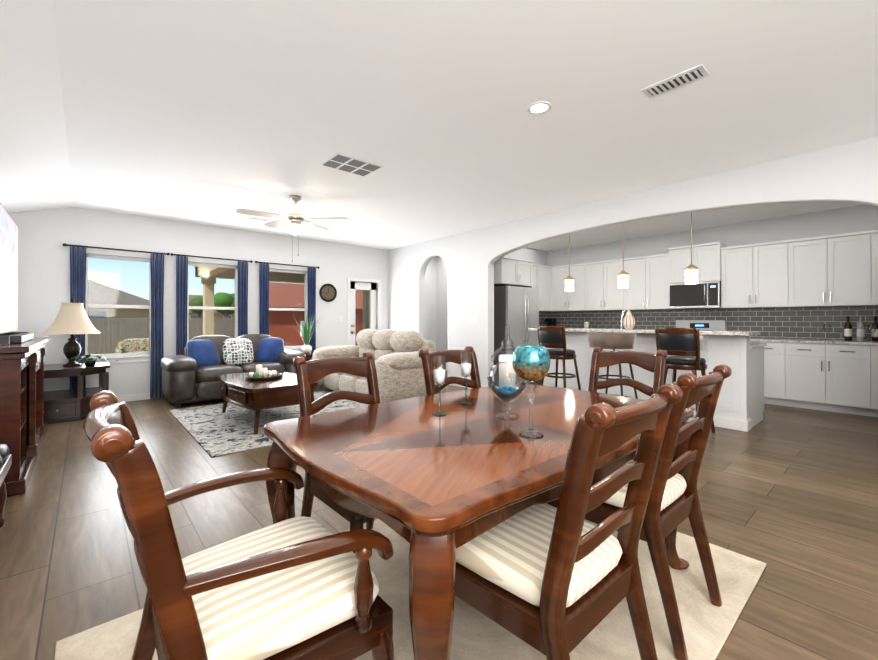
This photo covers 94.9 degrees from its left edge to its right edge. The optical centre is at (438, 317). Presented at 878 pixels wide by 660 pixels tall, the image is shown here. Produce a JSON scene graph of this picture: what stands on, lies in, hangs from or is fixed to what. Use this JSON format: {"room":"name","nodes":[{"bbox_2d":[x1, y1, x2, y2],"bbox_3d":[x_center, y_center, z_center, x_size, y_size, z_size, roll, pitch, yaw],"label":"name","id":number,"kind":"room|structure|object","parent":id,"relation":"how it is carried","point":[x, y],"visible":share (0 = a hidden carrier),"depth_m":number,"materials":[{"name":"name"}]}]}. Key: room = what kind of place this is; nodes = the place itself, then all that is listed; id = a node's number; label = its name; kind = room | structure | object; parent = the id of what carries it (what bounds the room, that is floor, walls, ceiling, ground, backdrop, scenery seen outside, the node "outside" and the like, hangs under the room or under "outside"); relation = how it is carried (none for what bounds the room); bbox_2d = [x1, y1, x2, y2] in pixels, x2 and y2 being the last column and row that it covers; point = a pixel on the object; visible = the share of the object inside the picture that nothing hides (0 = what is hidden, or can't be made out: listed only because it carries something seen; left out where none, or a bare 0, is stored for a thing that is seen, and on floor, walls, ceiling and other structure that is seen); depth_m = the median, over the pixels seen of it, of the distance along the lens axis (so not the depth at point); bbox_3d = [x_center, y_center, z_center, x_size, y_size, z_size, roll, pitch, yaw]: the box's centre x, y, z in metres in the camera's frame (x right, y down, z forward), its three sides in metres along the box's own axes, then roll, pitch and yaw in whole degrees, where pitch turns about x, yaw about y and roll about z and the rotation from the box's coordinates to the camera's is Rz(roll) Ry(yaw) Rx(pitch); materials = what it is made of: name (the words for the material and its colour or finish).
{"room":"dining room and kitchen","nodes":[
{"label":"dining room and kitchen","id":0,"kind":"room"},
{"bbox_2d":[0,0,73,212],"bbox_3d":[-1.866,-1.466,1.334,0.800,0.348,10.700,0,0,-41],"label":"ceiling","id":1,"kind":"structure","parent":0,"point":[35,174],"depth_m":2.92,"materials":[{"name":"white paint"}]},
{"bbox_2d":[8,207,435,395],"bbox_3d":[-2.290,-0.163,7.968,8.910,2.790,0.150,0,0,-41],"label":"wall","id":2,"kind":"structure","parent":0,"point":[44,270],"depth_m":6.19,"materials":[{"name":"white paint"}]},
{"bbox_2d":[63,243,169,254],"bbox_3d":[-4.592,-0.979,5.796,1.203,0.044,0.089,0,0,-41],"label":"curtain rod","id":3,"kind":"object","parent":2,"relation":"attached to","point":[64,244],"visible":0.98,"depth_m":5.72,"materials":[{"name":"brown metal"}]},
{"bbox_2d":[70,246,86,388],"bbox_3d":[-4.909,0.117,5.478,0.170,2.166,0.048,0,0,-41],"label":"curtain","id":4,"kind":"object","parent":3,"relation":"hanging from","point":[78,274],"visible":0.5,"depth_m":5.47,"materials":[{"name":"blue fabric"}]},
{"bbox_2d":[150,253,163,398],"bbox_3d":[-4.240,0.120,6.064,0.170,2.166,0.048,0,0,-41],"label":"curtain","id":5,"kind":"object","parent":3,"relation":"hanging from","point":[157,280],"visible":0.98,"depth_m":6.05,"materials":[{"name":"blue fabric"}]},
{"bbox_2d":[85,254,150,357],"bbox_3d":[-4.677,-0.168,5.904,0.800,1.460,0.070,0,0,-41],"label":"window","id":6,"kind":"structure","parent":2,"relation":"in","point":[88,305],"depth_m":5.87,"materials":[{"name":"white"}]},
{"bbox_2d":[87,355,150,363],"bbox_3d":[-4.626,0.607,5.842,0.920,0.090,0.105,0,0,-41],"label":"window sill","id":7,"kind":"structure","parent":2,"relation":"attached to","point":[128,359],"depth_m":5.87,"materials":[{"name":"white"}]},
{"bbox_2d":[117,393,165,402],"bbox_3d":[-3.661,1.176,6.650,4.760,0.100,0.015,0,0,-41],"label":"baseboard","id":8,"kind":"structure","parent":2,"relation":"attached to","point":[133,397],"depth_m":5.93,"materials":[{"name":"white"}]},
{"bbox_2d":[170,253,252,262],"bbox_3d":[-3.685,-0.975,6.590,1.193,0.044,0.089,0,0,-41],"label":"curtain rod","id":9,"kind":"object","parent":2,"relation":"attached to","point":[172,254],"visible":0.98,"depth_m":6.53,"materials":[{"name":"brown metal"}]},
{"bbox_2d":[176,256,187,354],"bbox_3d":[-4.003,0.121,6.271,0.160,2.166,0.048,0,0,-41],"label":"curtain","id":10,"kind":"object","parent":9,"relation":"hanging from","point":[181,295],"visible":0.67,"depth_m":6.26,"materials":[{"name":"blue fabric"}]},
{"bbox_2d":[238,261,247,336],"bbox_3d":[-3.337,0.123,6.854,0.170,2.166,0.048,0,0,-41],"label":"curtain","id":11,"kind":"object","parent":9,"relation":"hanging from","point":[242,297],"visible":0.46,"depth_m":6.85,"materials":[{"name":"blue fabric"}]},
{"bbox_2d":[187,262,237,341],"bbox_3d":[-3.767,-0.164,6.701,0.780,1.460,0.070,0,0,-41],"label":"window","id":12,"kind":"structure","parent":2,"relation":"in","point":[235,308],"depth_m":6.72,"materials":[{"name":"white"}]},
{"bbox_2d":[255,261,319,268],"bbox_3d":[-2.764,-0.971,7.397,1.183,0.044,0.089,0,0,-41],"label":"curtain rod","id":13,"kind":"object","parent":2,"relation":"attached to","point":[318,267],"visible":1,"depth_m":7.35,"materials":[{"name":"brown metal"}]},
{"bbox_2d":[259,263,268,334],"bbox_3d":[-3.074,0.125,7.085,0.170,2.166,0.048,0,0,-41],"label":"curtain","id":14,"kind":"object","parent":13,"relation":"hanging from","point":[264,293],"visible":0.48,"depth_m":7.08,"materials":[{"name":"blue fabric"}]},
{"bbox_2d":[307,267,315,351],"bbox_3d":[-2.419,0.127,7.658,0.170,2.166,0.048,0,0,-41],"label":"curtain","id":15,"kind":"object","parent":13,"relation":"hanging from","point":[311,274],"visible":0.54,"depth_m":7.67,"materials":[{"name":"blue fabric"}]},
{"bbox_2d":[269,269,307,348],"bbox_3d":[-2.834,-0.160,7.518,0.780,1.460,0.070,0,0,-41],"label":"window","id":16,"kind":"structure","parent":2,"relation":"in","point":[305,300],"depth_m":7.62,"materials":[{"name":"white"}]},
{"bbox_2d":[284,348,302,352],"bbox_3d":[-2.783,0.614,7.456,0.900,0.090,0.105,0,0,-41],"label":"window sill","id":17,"kind":"structure","parent":2,"relation":"attached to","point":[298,349],"depth_m":7.52,"materials":[{"name":"white"}]},
{"bbox_2d":[319,284,336,301],"bbox_3d":[-2.179,-0.498,7.941,0.360,0.360,0.035,0,0,-41],"label":"wall clock","id":18,"kind":"object","parent":2,"relation":"attached to","point":[327,292],"visible":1,"depth_m":7.93,"materials":[{"name":"brown metal"}]},
{"bbox_2d":[347,278,380,344],"bbox_3d":[-1.598,0.204,8.518,0.800,2.060,0.128,0,0,-41],"label":"door frame","id":19,"kind":"structure","parent":2,"relation":"attached to","point":[361,284],"depth_m":8.48,"materials":[{"name":"white wood"}]},
{"bbox_2d":[0,370,877,659],"bbox_3d":[1.185,1.273,3.992,8.910,0.120,10.700,0,0,-41],"label":"floor","id":20,"kind":"structure","parent":0,"point":[788,494],"depth_m":2.35,"materials":[{"name":"wood"}]},
{"bbox_2d":[0,444,11,526],"bbox_3d":[-2.236,0.957,1.730,0.425,0.490,1.410,0,0,-41],"label":"tufted bench","id":21,"kind":"object","parent":20,"relation":"on","point":[5,460],"visible":1,"depth_m":2.31,"materials":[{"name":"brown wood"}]},
{"bbox_2d":[0,337,49,496],"bbox_3d":[-3.694,0.705,3.411,0.470,1.010,2.110,0,0,-41],"label":"console","id":22,"kind":"object","parent":20,"relation":"on","point":[23,428],"visible":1,"depth_m":2.89,"materials":[{"name":"brown wood"}]},
{"bbox_2d":[0,203,33,344],"bbox_3d":[-3.675,-0.371,3.433,0.250,1.138,1.890,0,0,-41],"label":"screen","id":23,"kind":"object","parent":22,"relation":"on","point":[9,333],"visible":0.98,"depth_m":3.59,"materials":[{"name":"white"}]},
{"bbox_2d":[44,361,109,423],"bbox_3d":[-4.679,0.907,4.960,0.960,0.620,0.860,0,0,-41],"label":"end table","id":24,"kind":"object","parent":20,"relation":"on","point":[66,405],"visible":0.44,"depth_m":4.78,"materials":[{"name":"brown wood"}]},
{"bbox_2d":[42,297,99,366],"bbox_3d":[-4.582,0.168,5.035,0.550,0.860,0.550,0,0,-41],"label":"table lamp","id":25,"kind":"object","parent":24,"relation":"on","point":[72,318],"visible":0.98,"depth_m":4.95,"materials":[{"name":"beige fabric"}]},
{"bbox_2d":[69,353,117,365],"bbox_3d":[-4.330,0.520,5.055,0.476,0.156,0.369,0,0,-41],"label":"ivy plant","id":26,"kind":"object","parent":24,"relation":"on","point":[90,361],"visible":1,"depth_m":4.98,"materials":[{"name":"green plant"}]},
{"bbox_2d":[160,334,306,407],"bbox_3d":[-3.130,0.743,6.258,1.940,0.961,0.950,0,0,-41],"label":"leather sofa","id":27,"kind":"object","parent":20,"relation":"on","point":[197,368],"visible":0.73,"depth_m":5.93,"materials":[{"name":"black leather"}]},
{"bbox_2d":[169,391,367,456],"bbox_3d":[-1.945,1.212,5.093,2.150,0.012,2.380,0,0,-41],"label":"area rug","id":28,"kind":"object","parent":20,"relation":"on","point":[213,430],"visible":0.62,"depth_m":4.64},
{"bbox_2d":[218,370,317,434],"bbox_3d":[-2.093,0.966,4.845,0.860,0.483,1.440,0,0,-41],"label":"coffee table","id":29,"kind":"object","parent":28,"relation":"on","point":[238,389],"visible":0.85,"depth_m":4.35,"materials":[{"name":"brown wood"}]},
{"bbox_2d":[245,364,281,380],"bbox_3d":[-2.110,0.643,4.859,0.410,0.163,0.410,0,0,-41],"label":"decorative tray","id":30,"kind":"object","parent":29,"relation":"on","point":[261,373],"visible":1,"depth_m":4.80,"materials":[{"name":"brown metal"}]},
{"bbox_2d":[304,352,312,360],"bbox_3d":[-2.386,0.936,7.274,0.480,0.595,0.460,0,0,-41],"label":"side table","id":31,"kind":"object","parent":20,"relation":"on","point":[309,356],"visible":0.04,"depth_m":7.10,"materials":[{"name":"brown wood"}]},
{"bbox_2d":[294,316,319,353],"bbox_3d":[-2.399,0.258,7.295,0.621,0.761,0.633,0,0,-41],"label":"potted grass","id":32,"kind":"object","parent":31,"relation":"on","point":[306,347],"depth_m":7.24,"materials":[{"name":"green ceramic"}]},
{"bbox_2d":[312,329,445,402],"bbox_3d":[-1.044,0.684,6.457,1.100,1.001,2.440,0,0,-41],"label":"fabric sofa","id":33,"kind":"object","parent":20,"relation":"on","point":[399,366],"visible":0.71,"depth_m":6.00,"materials":[{"name":"beige fabric"}]},
{"bbox_2d":[55,519,766,659],"bbox_3d":[0.092,1.196,1.720,2.570,0.012,1.620,0,0,-41],"label":"area rug","id":34,"kind":"object","parent":20,"relation":"on","point":[707,626],"visible":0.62,"depth_m":1.57,"materials":[{"name":"beige carpet"}]},
{"bbox_2d":[83,391,393,659],"bbox_3d":[-0.516,0.693,1.043,0.610,1.005,0.609,0,0,-41],"label":"dining chair","id":35,"kind":"object","parent":34,"relation":"on","point":[283,587],"visible":1,"depth_m":0.92,"materials":[{"name":"brown wood"}]},
{"bbox_2d":[293,352,379,552],"bbox_3d":[-0.366,0.697,1.972,0.610,1.005,0.511,0,0,45],"label":"dining chair","id":36,"kind":"object","parent":34,"relation":"on","point":[308,373],"visible":0.4,"depth_m":2.03,"materials":[{"name":"brown wood"}]},
{"bbox_2d":[418,346,480,394],"bbox_3d":[0.232,0.700,2.495,0.511,1.005,0.610,0,0,-41],"label":"dining chair","id":37,"kind":"object","parent":34,"relation":"on","point":[426,356],"visible":0.19,"depth_m":2.68,"materials":[{"name":"brown wood"}]},
{"bbox_2d":[264,383,693,659],"bbox_3d":[0.255,0.819,1.785,1.744,0.778,1.136,0,0,-41],"label":"dining table","id":38,"kind":"object","parent":34,"relation":"on","point":[435,492],"visible":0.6,"depth_m":1.24,"materials":[{"name":"brown wood"}]},
{"bbox_2d":[433,356,445,415],"bbox_3d":[0.004,0.300,1.797,0.064,0.260,0.064,0,0,-41],"label":"candle holder","id":39,"kind":"object","parent":38,"relation":"on","point":[439,376],"visible":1,"depth_m":1.78,"materials":[{"name":"clear glass"}]},
{"bbox_2d":[460,352,471,404],"bbox_3d":[0.137,0.301,2.030,0.064,0.260,0.064,0,0,-41],"label":"candle holder","id":40,"kind":"object","parent":38,"relation":"on","point":[465,369],"visible":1,"depth_m":2.02,"materials":[{"name":"clear glass"}]},
{"bbox_2d":[487,324,526,416],"bbox_3d":[0.298,0.228,1.759,0.176,0.405,0.176,0,0,-41],"label":"apothecary jar","id":41,"kind":"object","parent":38,"relation":"on","point":[507,389],"visible":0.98,"depth_m":1.73,"materials":[{"name":"clear glass"}]},
{"bbox_2d":[512,345,550,437],"bbox_3d":[0.339,0.266,1.480,0.138,0.325,0.138,0,0,-41],"label":"goblet","id":42,"kind":"object","parent":38,"relation":"on","point":[531,363],"visible":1,"depth_m":1.43,"materials":[{"name":"blue glass"}]},
{"bbox_2d":[455,384,682,659],"bbox_3d":[0.336,0.693,1.223,0.511,1.005,0.610,0,0,-41],"label":"dining chair","id":43,"kind":"object","parent":34,"relation":"on","point":[562,580],"visible":0.85,"depth_m":1.07,"materials":[{"name":"brown wood"}]},
{"bbox_2d":[588,347,667,459],"bbox_3d":[1.032,0.699,2.446,0.610,1.005,0.511,0,0,-41],"label":"dining chair","id":44,"kind":"object","parent":34,"relation":"on","point":[653,362],"visible":0.31,"depth_m":2.60,"materials":[{"name":"brown wood"}]},
{"bbox_2d":[546,364,731,659],"bbox_3d":[0.839,0.696,1.726,0.511,1.005,0.610,0,0,-41],"label":"dining chair","id":45,"kind":"object","parent":34,"relation":"on","point":[673,503],"visible":0.48,"depth_m":1.52,"materials":[{"name":"brown wood"}]},
{"bbox_2d":[494,286,538,384],"bbox_3d":[1.327,0.325,7.558,0.905,1.770,0.809,0,0,-41],"label":"refrigerator","id":46,"kind":"object","parent":20,"relation":"on","point":[516,309],"visible":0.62,"depth_m":7.20,"materials":[{"name":"grey metal"}]},
{"bbox_2d":[537,326,580,389],"bbox_3d":[1.602,0.663,5.385,0.546,1.117,0.474,0,0,-41],"label":"bar stool","id":47,"kind":"object","parent":20,"relation":"on","point":[554,337],"visible":0.81,"depth_m":5.23,"materials":[{"name":"black leather"}]},
{"bbox_2d":[587,332,637,398],"bbox_3d":[2.081,0.698,4.833,0.544,1.042,0.601,0,0,-41],"label":"bar stool","id":48,"kind":"object","parent":20,"relation":"on","point":[613,341],"visible":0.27,"depth_m":4.63,"materials":[{"name":"beige"}]},
{"bbox_2d":[533,330,766,431],"bbox_3d":[2.705,0.706,5.513,1.096,1.030,2.604,0,0,-41],"label":"kitchen island","id":49,"kind":"object","parent":20,"relation":"on","point":[740,405],"depth_m":4.58,"materials":[{"name":"painted wood"},{"name":"granite"}]},
{"bbox_2d":[529,328,760,337],"bbox_3d":[2.467,0.170,5.307,0.536,0.040,2.720,0,0,-41],"label":"island countertop","id":50,"kind":"structure","parent":49,"relation":"on","point":[740,334],"depth_m":4.84,"materials":[{"name":"grey stone"}]},
{"bbox_2d":[623,309,634,328],"bbox_3d":[2.484,0.014,5.269,0.155,0.270,0.150,0,0,-41],"label":"vase","id":51,"kind":"object","parent":50,"relation":"on","point":[628,320],"visible":1,"depth_m":5.22,"materials":[{"name":"beige"}]},
{"bbox_2d":[655,327,714,432],"bbox_3d":[2.584,0.657,4.264,0.546,1.117,0.474,0,0,-41],"label":"bar stool","id":52,"kind":"object","parent":20,"relation":"on","point":[682,345],"visible":0.69,"depth_m":4.11,"materials":[{"name":"black leather"}]},
{"bbox_2d":[676,320,726,330],"bbox_3d":[4.165,0.620,6.579,0.710,1.170,0.724,0,0,-41],"label":"range","id":53,"kind":"object","parent":20,"relation":"on","point":[710,324],"visible":0.08,"depth_m":6.71,"materials":[{"name":"silver metal"}]},
{"bbox_2d":[754,342,777,404],"bbox_3d":[4.733,0.783,6.005,0.615,0.880,0.863,0,0,-41],"label":"base cabinet","id":54,"kind":"object","parent":20,"relation":"on","point":[771,350],"depth_m":5.65,"materials":[{"name":"white wood"}]},
{"bbox_2d":[778,342,861,414],"bbox_3d":[5.242,0.780,5.425,0.615,0.880,0.924,0,0,-41],"label":"base cabinet","id":55,"kind":"object","parent":20,"relation":"on","point":[840,376],"depth_m":5.26,"materials":[{"name":"white wood"}]},
{"bbox_2d":[750,338,877,345],"bbox_3d":[5.238,0.322,5.423,0.626,0.036,2.406,0,0,-41],"label":"countertop","id":56,"kind":"structure","parent":55,"relation":"on","point":[751,339],"depth_m":5.45,"materials":[{"name":"grey stone"}]},
{"bbox_2d":[545,318,555,325],"bbox_3d":[2.421,0.166,8.756,0.200,0.310,0.170,0,0,-41],"label":"coffee maker","id":57,"kind":"object","parent":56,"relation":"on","point":[551,321],"visible":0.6,"depth_m":8.72,"materials":[{"name":"black"}]},
{"bbox_2d":[844,316,851,340],"bbox_3d":[5.461,0.141,5.376,0.077,0.326,0.077,0,0,-41],"label":"wine bottle","id":58,"kind":"object","parent":56,"relation":"on","point":[848,331],"visible":1,"depth_m":5.36,"materials":[{"name":"black"}]},
{"bbox_2d":[857,316,864,341],"bbox_3d":[5.480,0.141,5.233,0.077,0.326,0.077,0,0,-41],"label":"wine bottle","id":59,"kind":"object","parent":56,"relation":"on","point":[860,331],"visible":1,"depth_m":5.21,"materials":[{"name":"grey"}]},
{"bbox_2d":[868,325,875,341],"bbox_3d":[5.485,0.196,5.105,0.076,0.215,0.076,0,0,-41],"label":"wine glass","id":60,"kind":"object","parent":56,"relation":"on","point":[872,332],"visible":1,"depth_m":5.11,"materials":[{"name":"glass"}]},
{"bbox_2d":[872,316,877,341],"bbox_3d":[5.641,0.141,5.202,0.077,0.326,0.077,0,0,-41],"label":"wine bottle","id":61,"kind":"object","parent":56,"relation":"on","point":[875,336],"visible":0.77,"depth_m":5.19,"materials":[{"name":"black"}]},
{"bbox_2d":[862,346,877,416],"bbox_3d":[5.750,0.777,4.844,0.615,0.880,0.863,0,0,-41],"label":"base cabinet","id":62,"kind":"object","parent":20,"relation":"on","point":[869,354],"depth_m":4.94,"materials":[{"name":"white wood"}]},
{"bbox_2d":[436,256,446,365],"bbox_3d":[0.650,-0.158,9.080,0.100,2.790,2.050,0,0,-41],"label":"wall","id":63,"kind":"structure","parent":0,"point":[441,306],"depth_m":9.68,"materials":[{"name":"white paint"}]},
{"bbox_2d":[52,0,877,250],"bbox_3d":[1.486,-1.576,4.270,8.110,0.100,10.700,0,0,-41],"label":"ceiling","id":64,"kind":"structure","parent":0,"point":[218,113],"depth_m":2.89,"materials":[{"name":"white paint"}]},
{"bbox_2d":[245,216,272,221],"bbox_3d":[-2.763,-1.510,6.184,0.360,0.012,0.160,0,0,-41],"label":"ceiling vent","id":65,"kind":"object","parent":64,"relation":"in","point":[258,219],"visible":0.96,"depth_m":6.16,"materials":[{"name":"white"}]},
{"bbox_2d":[236,195,347,261],"bbox_3d":[-1.841,-1.113,5.051,1.266,0.817,1.274,0,0,-41],"label":"ceiling fan","id":66,"kind":"object","parent":64,"relation":"hanging from","point":[295,218],"visible":1,"depth_m":4.97,"materials":[{"name":"silver metal"}]},
{"bbox_2d":[320,153,382,175],"bbox_3d":[-0.873,-1.522,4.025,0.500,0.008,0.360,0,0,-41],"label":"ceiling vent","id":67,"kind":"object","parent":64,"relation":"in","point":[338,161],"visible":1,"depth_m":4.01,"materials":[{"name":"white metal"}]},
{"bbox_2d":[527,101,550,113],"bbox_3d":[0.727,-1.526,2.927,0.170,0.011,0.170,0,0,-41],"label":"recessed light","id":68,"kind":"object","parent":64,"relation":"in","point":[539,107],"visible":1,"depth_m":2.93,"materials":[{"name":"white"}]},
{"bbox_2d":[565,235,573,290],"bbox_3d":[1.945,-0.956,6.011,0.140,1.116,0.138,0,0,-41],"label":"pendant light","id":69,"kind":"object","parent":64,"relation":"hanging from","point":[569,282],"visible":0.92,"depth_m":5.96,"materials":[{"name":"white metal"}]},
{"bbox_2d":[618,244,628,287],"bbox_3d":[2.472,-0.958,5.410,0.140,1.116,0.138,0,0,-41],"label":"pendant light","id":70,"kind":"object","parent":64,"relation":"hanging from","point":[623,281],"visible":0.85,"depth_m":5.36,"materials":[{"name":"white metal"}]},
{"bbox_2d":[641,64,709,98],"bbox_3d":[1.529,-1.527,2.619,0.160,0.012,0.360,0,0,-41],"label":"ceiling vent","id":71,"kind":"object","parent":64,"relation":"in","point":[696,73],"visible":1,"depth_m":2.60,"materials":[{"name":"white metal"}]},
{"bbox_2d":[685,213,697,283],"bbox_3d":[3.006,-0.961,4.800,0.140,1.116,0.138,0,0,-41],"label":"pendant light","id":72,"kind":"object","parent":64,"relation":"hanging from","point":[691,273],"visible":0.94,"depth_m":4.76,"materials":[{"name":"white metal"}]},
{"bbox_2d":[505,247,546,265],"bbox_3d":[1.397,-0.162,8.273,2.660,2.790,0.150,0,0,-41],"label":"wall","id":73,"kind":"structure","parent":0,"point":[537,257],"depth_m":8.71,"materials":[{"name":"white paint"}]},
{"bbox_2d":[494,256,521,285],"bbox_3d":[1.105,-0.853,7.521,0.515,0.485,0.594,0,0,-41],"label":"upper cabinet","id":74,"kind":"object","parent":73,"relation":"attached to","point":[507,270],"depth_m":7.27,"materials":[{"name":"white wood"}]},
{"bbox_2d":[522,259,533,285],"bbox_3d":[1.402,-0.852,7.781,0.516,0.485,0.594,0,0,-41],"label":"upper cabinet","id":75,"kind":"object","parent":73,"relation":"attached to","point":[527,265],"depth_m":7.64,"materials":[{"name":"white wood"}]},
{"bbox_2d":[518,264,537,287],"bbox_3d":[1.757,-0.619,8.253,0.574,0.946,0.349,0,0,-41],"label":"upper cabinet","id":76,"kind":"object","parent":73,"relation":"attached to","point":[535,265],"depth_m":8.22,"materials":[{"name":"white"}]},
{"bbox_2d":[539,311,546,325],"bbox_3d":[1.921,0.087,8.622,1.350,0.465,0.010,0,0,-41],"label":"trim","id":77,"kind":"structure","parent":73,"relation":"attached to","point":[542,315],"depth_m":8.95,"materials":[{"name":"tile"}]},
{"bbox_2d":[538,265,553,310],"bbox_3d":[2.111,-0.618,8.534,0.573,0.946,0.392,0,0,-41],"label":"upper cabinet","id":78,"kind":"object","parent":73,"relation":"attached to","point":[545,274],"depth_m":8.46,"materials":[{"name":"white wood"}]},
{"bbox_2d":[388,137,877,385],"bbox_3d":[2.366,-0.177,5.034,0.150,2.790,10.400,0,0,-41],"label":"wall","id":79,"kind":"structure","parent":0,"point":[846,173],"depth_m":5.51,"materials":[{"name":"white paint"}]},
{"bbox_2d":[449,384,487,388],"bbox_3d":[0.487,1.178,7.064,0.035,0.100,1.030,0,0,-41],"label":"baseboard","id":80,"kind":"structure","parent":79,"relation":"attached to","point":[457,385],"depth_m":7.14,"materials":[{"name":"white"}]},
{"bbox_2d":[547,204,877,308],"bbox_3d":[4.480,-0.168,6.885,0.150,2.790,10.400,0,0,-41],"label":"wall","id":81,"kind":"structure","parent":0,"point":[857,218],"depth_m":6.40,"materials":[{"name":"white paint"}]},
{"bbox_2d":[554,265,569,311],"bbox_3d":[2.664,-0.618,8.542,0.392,0.946,0.447,0,0,-41],"label":"upper cabinet","id":82,"kind":"object","parent":81,"relation":"attached to","point":[561,297],"depth_m":8.44,"materials":[{"name":"white wood"}]},
{"bbox_2d":[570,264,581,309],"bbox_3d":[2.914,-0.619,8.289,0.349,0.946,0.507,0,0,-41],"label":"upper cabinet","id":83,"kind":"object","parent":81,"relation":"attached to","point":[575,269],"depth_m":8.18,"materials":[{"name":"white wood"}]},
{"bbox_2d":[582,262,597,309],"bbox_3d":[3.168,-0.621,8.000,0.349,0.946,0.507,0,0,-41],"label":"upper cabinet","id":84,"kind":"object","parent":81,"relation":"attached to","point":[589,271],"depth_m":7.95,"materials":[{"name":"white wood"}]},
{"bbox_2d":[598,259,617,309],"bbox_3d":[3.422,-0.622,7.709,0.349,0.946,0.507,0,0,-41],"label":"upper cabinet","id":85,"kind":"object","parent":81,"relation":"attached to","point":[608,270],"depth_m":7.68,"materials":[{"name":"white wood"}]},
{"bbox_2d":[618,257,641,309],"bbox_3d":[3.676,-0.623,7.419,0.349,0.946,0.508,0,0,-41],"label":"upper cabinet","id":86,"kind":"object","parent":81,"relation":"attached to","point":[630,297],"depth_m":7.35,"materials":[{"name":"white wood"}]},
{"bbox_2d":[642,254,668,309],"bbox_3d":[3.910,-0.625,7.152,0.349,0.946,0.446,0,0,-41],"label":"upper cabinet","id":87,"kind":"object","parent":81,"relation":"attached to","point":[655,292],"depth_m":7.06,"materials":[{"name":"white wood"}]},
{"bbox_2d":[666,246,685,285],"bbox_3d":[4.189,-0.886,6.812,0.379,0.606,0.431,0,0,-41],"label":"upper cabinet","id":88,"kind":"object","parent":81,"relation":"attached to","point":[676,258],"depth_m":6.77,"materials":[{"name":"white wood"}]},
{"bbox_2d":[686,242,726,281],"bbox_3d":[4.393,-0.887,6.580,0.379,0.606,0.431,0,0,-41],"label":"upper cabinet","id":89,"kind":"object","parent":81,"relation":"attached to","point":[707,257],"depth_m":6.43,"materials":[{"name":"white wood"}]},
{"bbox_2d":[669,281,720,308],"bbox_3d":[4.264,-0.368,6.670,0.448,0.422,0.728,0,0,-41],"label":"microwave","id":90,"kind":"object","parent":89,"relation":"attached to","point":[703,295],"visible":0.83,"depth_m":6.52,"materials":[{"name":"silver metal"}]},
{"bbox_2d":[547,306,877,340],"bbox_3d":[4.353,0.079,6.904,0.010,0.465,5.798,0,0,-41],"label":"tile backsplash","id":91,"kind":"structure","parent":81,"relation":"attached to","point":[794,322],"depth_m":6.20,"materials":[{"name":"tile"}]},
{"bbox_2d":[721,245,745,307],"bbox_3d":[4.699,-0.629,6.251,0.349,0.946,0.462,0,0,-41],"label":"upper cabinet","id":92,"kind":"object","parent":81,"relation":"attached to","point":[733,284],"depth_m":6.19,"materials":[{"name":"white wood"}]},
{"bbox_2d":[746,241,781,307],"bbox_3d":[4.944,-0.630,5.972,0.349,0.946,0.524,0,0,-41],"label":"upper cabinet","id":93,"kind":"object","parent":81,"relation":"attached to","point":[763,260],"depth_m":5.91,"materials":[{"name":"white wood"}]},
{"bbox_2d":[782,237,817,306],"bbox_3d":[5.208,-0.632,5.670,0.349,0.946,0.523,0,0,-41],"label":"upper cabinet","id":94,"kind":"object","parent":81,"relation":"attached to","point":[799,256],"depth_m":5.62,"materials":[{"name":"white wood"}]},
{"bbox_2d":[818,232,861,305],"bbox_3d":[5.472,-0.633,5.368,0.349,0.946,0.523,0,0,-41],"label":"upper cabinet","id":95,"kind":"object","parent":81,"relation":"attached to","point":[832,270],"depth_m":5.32,"materials":[{"name":"white wood"}]},
{"bbox_2d":[862,230,877,305],"bbox_3d":[5.737,-0.635,5.066,0.349,0.946,0.524,0,0,-41],"label":"upper cabinet","id":96,"kind":"object","parent":81,"relation":"attached to","point":[869,239],"depth_m":5.11,"materials":[{"name":"white wood"}]},
{"label":"outside","id":97,"kind":"structure","parent":0,"visible":0},
{"bbox_3d":[-47.788,1.977,69.543,180.000,0.200,152.440,0,0,-41],"label":"ground","id":98,"kind":"structure","parent":97,"visible":0},
{"bbox_2d":[88,280,148,345],"bbox_3d":[-29.287,-1.025,22.247,22.500,5.350,13.000,0,0,-41],"label":"house","id":99,"kind":"structure","parent":98,"relation":"on","point":[116,297],"depth_m":23.82,"materials":[{"name":"beige"}]},
{"bbox_2d":[115,338,148,352],"bbox_3d":[-10.272,1.164,14.184,1.740,0.895,0.830,0,0,-41],"label":"bush","id":100,"kind":"object","parent":98,"relation":"on","point":[126,347],"depth_m":14.07,"materials":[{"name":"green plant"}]},
{"bbox_2d":[88,317,234,353],"bbox_3d":[-8.391,0.827,24.660,48.131,1.670,0.110,0,0,-41],"label":"fence","id":101,"kind":"object","parent":98,"relation":"on","point":[128,324],"depth_m":19.02,"materials":[{"name":"brown wood"}]},
{"bbox_2d":[189,296,202,318],"bbox_3d":[-25.771,-0.363,43.555,2.350,4.231,2.272,0,0,-41],"label":"tree","id":102,"kind":"object","parent":98,"relation":"on","point":[192,302],"depth_m":42.59,"materials":[{"name":"green plant"}]},
{"bbox_2d":[189,295,234,331],"bbox_3d":[-32.596,-0.779,63.214,26.500,5.250,15.000,0,0,-41],"label":"house","id":103,"kind":"structure","parent":98,"relation":"on","point":[217,315],"depth_m":55.74,"materials":[{"name":"beige"}]},
{"bbox_2d":[214,292,234,318],"bbox_3d":[-24.986,-0.631,47.559,3.156,4.804,3.057,0,0,-41],"label":"tree","id":104,"kind":"object","parent":98,"relation":"on","point":[222,298],"depth_m":46.41,"materials":[{"name":"green plant"}]},
{"bbox_2d":[233,282,362,345],"bbox_3d":[-6.206,-0.031,20.855,7.200,3.350,4.100,0,0,-41],"label":"shed","id":105,"kind":"object","parent":98,"relation":"on","point":[293,297],"depth_m":18.32,"materials":[{"name":"brown brick"}]},
{"bbox_3d":[-3.223,1.444,9.549,5.600,0.290,3.430,0,0,-41],"label":"patio floor","id":106,"kind":"structure","parent":98,"relation":"on","visible":0},
{"bbox_2d":[194,266,371,334],"bbox_3d":[-2.866,-0.019,9.869,4.850,2.640,3.430,0,0,-41],"label":"patio cover","id":107,"kind":"object","parent":106,"relation":"on","point":[211,273],"depth_m":9.47,"materials":[{"name":"beige"}]}
]}

